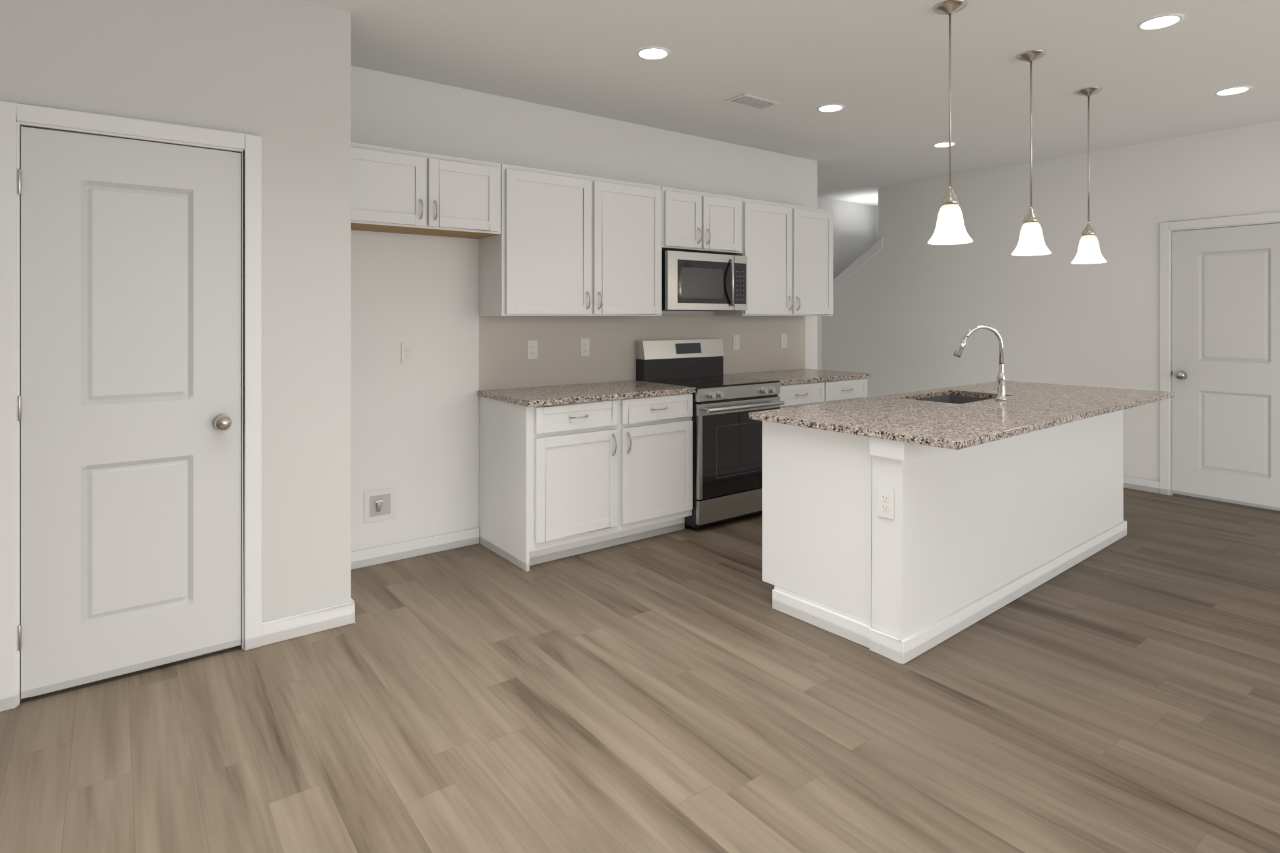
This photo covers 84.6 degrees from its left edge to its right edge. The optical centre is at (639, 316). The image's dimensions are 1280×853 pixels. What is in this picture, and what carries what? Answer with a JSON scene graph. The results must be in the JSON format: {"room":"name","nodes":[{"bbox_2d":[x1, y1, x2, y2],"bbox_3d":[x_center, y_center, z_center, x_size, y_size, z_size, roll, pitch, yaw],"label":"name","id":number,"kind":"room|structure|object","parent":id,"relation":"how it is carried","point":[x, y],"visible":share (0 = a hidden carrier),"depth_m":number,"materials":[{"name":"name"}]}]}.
{"room":"kitchen","nodes":[
{"label":"kitchen","id":0,"kind":"room"},
{"bbox_2d":[0,0,350,648],"bbox_3d":[-3.360,0.003,1.674,5.075,2.740,0.110,0,0,-37],"label":"wall","id":1,"kind":"structure","parent":0,"point":[275,75],"depth_m":2.96,"materials":[{"name":"white paint"}]},
{"bbox_2d":[17,126,241,699],"bbox_3d":[-1.911,0.340,2.676,0.695,2.031,0.106,0,0,-37],"label":"pantry door","id":2,"kind":"structure","parent":1,"relation":"in","point":[129,407],"depth_m":2.67,"materials":[{"name":"white wood"}]},
{"bbox_2d":[0,100,261,711],"bbox_3d":[-1.942,0.311,2.725,0.829,2.132,0.127,0,0,-37],"label":"door frame","id":3,"kind":"structure","parent":1,"relation":"attached to","point":[15,118],"depth_m":2.58,"materials":[{"name":"white wood"}]},
{"bbox_2d":[350,65,817,551],"bbox_3d":[-0.440,0.003,5.418,4.089,2.740,1.203,0,0,-37],"label":"wall","id":4,"kind":"structure","parent":0,"point":[414,434],"depth_m":4.21,"materials":[{"name":"white paint"}]},
{"bbox_2d":[261,527,479,646],"bbox_3d":[-3.163,1.325,2.180,5.998,0.095,0.720,0,0,-37],"label":"baseboard","id":5,"kind":"structure","parent":4,"relation":"attached to","point":[364,558],"depth_m":3.81,"materials":[{"name":"white wood"}]},
{"bbox_2d":[364,487,395,523],"bbox_3d":[-1.440,1.048,3.903,0.170,0.170,0.027,0,0,-37],"label":"outlet box","id":6,"kind":"object","parent":4,"relation":"attached to","point":[379,505],"visible":1,"depth_m":3.91,"materials":[{"name":"white plastic"}]},
{"bbox_2d":[401,342,414,363],"bbox_3d":[-1.322,0.207,4.003,0.072,0.118,0.008,0,0,-37],"label":"outlet","id":7,"kind":"object","parent":4,"relation":"attached to","point":[407,353],"visible":1,"depth_m":4.00,"materials":[{"name":"white plastic"}]},
{"bbox_2d":[350,141,500,238],"bbox_3d":[-1.237,-0.674,3.842,0.919,0.405,0.364,0,0,-37],"label":"upper cabinet","id":8,"kind":"object","parent":4,"relation":"attached to","point":[397,190],"visible":0.9,"depth_m":3.75,"materials":[{"name":"white painted wood"},{"name":"raw wood underside"},{"name":"brushed nickel"}]},
{"bbox_2d":[526,340,537,359],"bbox_3d":[-0.685,0.210,4.477,0.072,0.118,0.008,0,0,-37],"label":"outlet","id":9,"kind":"object","parent":4,"relation":"attached to","point":[532,349],"visible":1,"depth_m":4.47,"materials":[{"name":"white plastic"}]},
{"bbox_2d":[479,163,661,316],"bbox_3d":[-0.399,-0.441,4.470,1.168,0.872,0.364,0,0,-37],"label":"upper cabinet","id":10,"kind":"object","parent":4,"relation":"attached to","point":[565,244],"visible":1,"depth_m":4.29,"materials":[{"name":"white wood"}]},
{"bbox_2d":[580,338,589,356],"bbox_3d":[-0.369,0.205,4.714,0.072,0.118,0.008,0,0,-37],"label":"outlet","id":11,"kind":"object","parent":4,"relation":"attached to","point":[584,347],"visible":1,"depth_m":4.71,"materials":[{"name":"white plastic"}]},
{"bbox_2d":[661,186,742,254],"bbox_3d":[0.376,-0.672,5.051,0.760,0.410,0.364,0,0,-37],"label":"upper cabinet","id":12,"kind":"object","parent":4,"relation":"attached to","point":[692,221],"visible":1,"depth_m":4.92,"materials":[{"name":"white wood"}]},
{"bbox_2d":[661,250,747,311],"bbox_3d":[0.395,-0.243,5.033,0.746,0.399,0.411,0,0,-37],"label":"over-the-range microwave","id":13,"kind":"object","parent":4,"relation":"attached to","point":[698,282],"visible":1,"depth_m":4.88,"materials":[{"name":"silver metal"}]},
{"bbox_2d":[732,335,739,349],"bbox_3d":[0.762,0.203,5.561,0.072,0.118,0.008,0,0,-37],"label":"outlet","id":14,"kind":"object","parent":4,"relation":"attached to","point":[735,342],"visible":1,"depth_m":5.56,"materials":[{"name":"white plastic"}]},
{"bbox_2d":[714,198,833,316],"bbox_3d":[1.099,-0.442,5.592,1.039,0.870,0.364,0,0,-37],"label":"upper cabinet","id":15,"kind":"object","parent":4,"relation":"attached to","point":[787,250],"visible":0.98,"depth_m":5.44,"materials":[{"name":"white wood"}]},
{"bbox_2d":[780,333,786,348],"bbox_3d":[1.206,0.201,5.894,0.072,0.118,0.008,0,0,-37],"label":"outlet","id":16,"kind":"object","parent":4,"relation":"attached to","point":[783,340],"visible":1,"depth_m":5.89,"materials":[{"name":"white plastic"}]},
{"bbox_2d":[0,488,1279,852],"bbox_3d":[1.372,1.398,1.966,13.000,0.050,11.500,0,0,-37],"label":"floor","id":17,"kind":"structure","parent":0,"point":[688,689],"depth_m":2.38,"materials":[{"name":"brown wood"}]},
{"bbox_2d":[477,380,695,571],"bbox_3d":[-0.309,0.910,4.350,1.192,0.924,0.663,0,0,-37],"label":"base cabinet","id":18,"kind":"object","parent":17,"relation":"on","point":[567,470],"visible":1,"depth_m":4.07,"materials":[{"name":"white painted wood"},{"name":"brushed nickel"}]},
{"bbox_2d":[635,338,784,530],"bbox_3d":[0.494,0.769,4.906,0.760,1.205,0.734,0,0,-37],"label":"range","id":19,"kind":"object","parent":17,"relation":"on","point":[727,458],"visible":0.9,"depth_m":4.67,"materials":[{"name":"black metal"}]},
{"bbox_2d":[723,368,870,408],"bbox_3d":[1.208,0.910,5.486,1.075,0.924,0.663,0,0,-37],"label":"base cabinet","id":20,"kind":"object","parent":17,"relation":"on","point":[802,387],"visible":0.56,"depth_m":5.29,"materials":[{"name":"white wood"}]},
{"bbox_2d":[761,415,1126,664],"bbox_3d":[1.814,0.933,3.899,2.621,0.884,0.876,0,0,-37],"label":"kitchen island","id":21,"kind":"object","parent":17,"relation":"on","point":[1015,495],"depth_m":3.15,"materials":[{"name":"white wood"}]},
{"bbox_2d":[877,486,894,519],"bbox_3d":[0.994,0.753,2.846,0.008,0.118,0.072,0,0,-39],"label":"outlet","id":22,"kind":"object","parent":21,"relation":"attached to","point":[885,502],"visible":1,"depth_m":2.84,"materials":[{"name":"white plastic"}]},
{"bbox_2d":[748,380,1174,453],"bbox_3d":[1.896,0.476,3.841,2.748,0.030,1.134,0,0,-37],"label":"island countertop","id":23,"kind":"structure","parent":21,"relation":"on","point":[1030,409],"depth_m":3.40,"materials":[{"name":"beige stone"}]},
{"bbox_2d":[915,395,991,404],"bbox_3d":[1.820,0.592,4.070,0.691,0.200,0.423,0,0,-37],"label":"sink","id":24,"kind":"object","parent":23,"relation":"in","point":[954,399],"visible":0.06,"depth_m":4.35,"materials":[{"name":"silver metal"}]},
{"bbox_2d":[953,325,1007,400],"bbox_3d":[1.895,0.252,3.881,0.256,0.416,0.218,0,0,-37],"label":"faucet","id":25,"kind":"object","parent":23,"relation":"on","point":[1001,378],"visible":1,"depth_m":3.88,"materials":[{"name":"silver metal"}]},
{"bbox_2d":[303,0,1279,206],"bbox_3d":[1.372,-1.397,1.966,13.000,0.060,11.500,0,0,-37],"label":"ceiling","id":26,"kind":"structure","parent":0,"point":[877,70],"depth_m":3.87,"materials":[{"name":"white paint"}]},
{"bbox_2d":[636,46,669,59],"bbox_3d":[0.068,-1.364,3.643,0.176,0.005,0.176,0,0,-37],"label":"recessed light","id":27,"kind":"object","parent":26,"relation":"in","point":[653,53],"visible":1,"depth_m":3.64,"materials":[{"name":"white plastic"}]},
{"bbox_2d":[724,93,781,110],"bbox_3d":[0.719,-1.361,4.469,0.330,0.010,0.180,0,0,-37],"label":"ceiling vent","id":28,"kind":"object","parent":26,"relation":"in","point":[752,102],"visible":0.98,"depth_m":4.45,"materials":[{"name":"white metal"}]},
{"bbox_2d":[816,103,844,112],"bbox_3d":[1.246,-1.364,4.596,0.176,0.005,0.176,0,0,-37],"label":"recessed light","id":29,"kind":"object","parent":26,"relation":"in","point":[830,107],"visible":1,"depth_m":4.58,"materials":[{"name":"white plastic"}]},
{"bbox_2d":[932,141,956,147],"bbox_3d":[2.412,-1.364,5.570,0.176,0.005,0.176,0,0,-37],"label":"recessed light","id":30,"kind":"object","parent":26,"relation":"in","point":[944,144],"visible":0.85,"depth_m":5.57,"materials":[{"name":"white plastic"}]},
{"bbox_2d":[927,0,973,244],"bbox_3d":[1.364,-0.846,3.092,0.184,1.040,0.184,0,0,-37],"label":"pendant light","id":31,"kind":"object","parent":26,"relation":"hanging from","point":[950,229],"visible":1,"depth_m":3.06,"materials":[{"name":"white glass"}]},
{"bbox_2d":[1011,50,1051,255],"bbox_3d":[2.042,-0.846,3.669,0.184,1.040,0.184,0,0,-37],"label":"pendant light","id":32,"kind":"object","parent":26,"relation":"hanging from","point":[1031,242],"visible":0.98,"depth_m":3.64,"materials":[{"name":"white glass"}]},
{"bbox_2d":[1070,86,1106,263],"bbox_3d":[2.711,-0.846,4.247,0.184,1.040,0.184,0,0,-37],"label":"pendant light","id":33,"kind":"object","parent":26,"relation":"hanging from","point":[1089,251],"visible":1,"depth_m":4.22,"materials":[{"name":"white glass"}]},
{"bbox_2d":[1136,13,1183,30],"bbox_3d":[2.409,-1.364,3.257,0.176,0.005,0.176,0,0,-37],"label":"recessed light","id":34,"kind":"object","parent":26,"relation":"in","point":[1160,22],"visible":1,"depth_m":3.25,"materials":[{"name":"white plastic"}]},
{"bbox_2d":[1213,86,1251,95],"bbox_3d":[3.580,-1.364,4.246,0.176,0.005,0.176,0,0,-37],"label":"recessed light","id":35,"kind":"object","parent":26,"relation":"in","point":[1233,90],"visible":1,"depth_m":4.24,"materials":[{"name":"white plastic"}]},
{"bbox_2d":[817,196,874,369],"bbox_3d":[1.935,0.003,8.023,2.836,2.740,0.120,0,0,-37],"label":"wall","id":36,"kind":"structure","parent":0,"point":[855,231],"depth_m":8.34,"materials":[{"name":"white paint"}]},
{"bbox_2d":[875,205,878,241],"bbox_3d":[3.616,0.003,7.827,0.120,2.740,2.190,0,0,-37],"label":"wall","id":37,"kind":"structure","parent":0,"point":[876,207],"depth_m":8.66,"materials":[{"name":"white paint"}]},
{"bbox_2d":[821,120,1279,481],"bbox_3d":[5.191,0.003,4.015,0.120,2.740,10.200,0,0,-37],"label":"wall","id":38,"kind":"structure","parent":0,"point":[912,307],"depth_m":6.11,"materials":[{"name":"white paint"}]},
{"bbox_2d":[833,237,883,289],"bbox_3d":[2.373,-0.515,7.777,0.148,0.646,0.800,0,0,-37],"label":"trim","id":39,"kind":"structure","parent":38,"relation":"attached to","point":[860,261],"depth_m":7.65,"materials":[{"name":"white wood"}]},
{"bbox_2d":[1123,475,1159,493],"bbox_3d":[5.137,1.325,3.975,0.014,0.095,10.200,0,0,-37],"label":"baseboard","id":40,"kind":"structure","parent":38,"relation":"attached to","point":[1142,484],"depth_m":5.54,"materials":[{"name":"white wood"}]},
{"bbox_2d":[1160,211,1279,495],"bbox_3d":[4.346,0.322,5.129,0.137,2.110,0.890,0,0,-37],"label":"door frame","id":41,"kind":"structure","parent":38,"relation":"attached to","point":[1167,229],"depth_m":5.40,"materials":[{"name":"white wood"}]},
{"bbox_2d":[1171,223,1279,511],"bbox_3d":[4.295,0.351,5.092,0.106,2.008,0.748,0,0,-37],"label":"hall door","id":42,"kind":"structure","parent":38,"relation":"in","point":[1225,363],"depth_m":5.13,"materials":[{"name":"white wood"}]}
]}

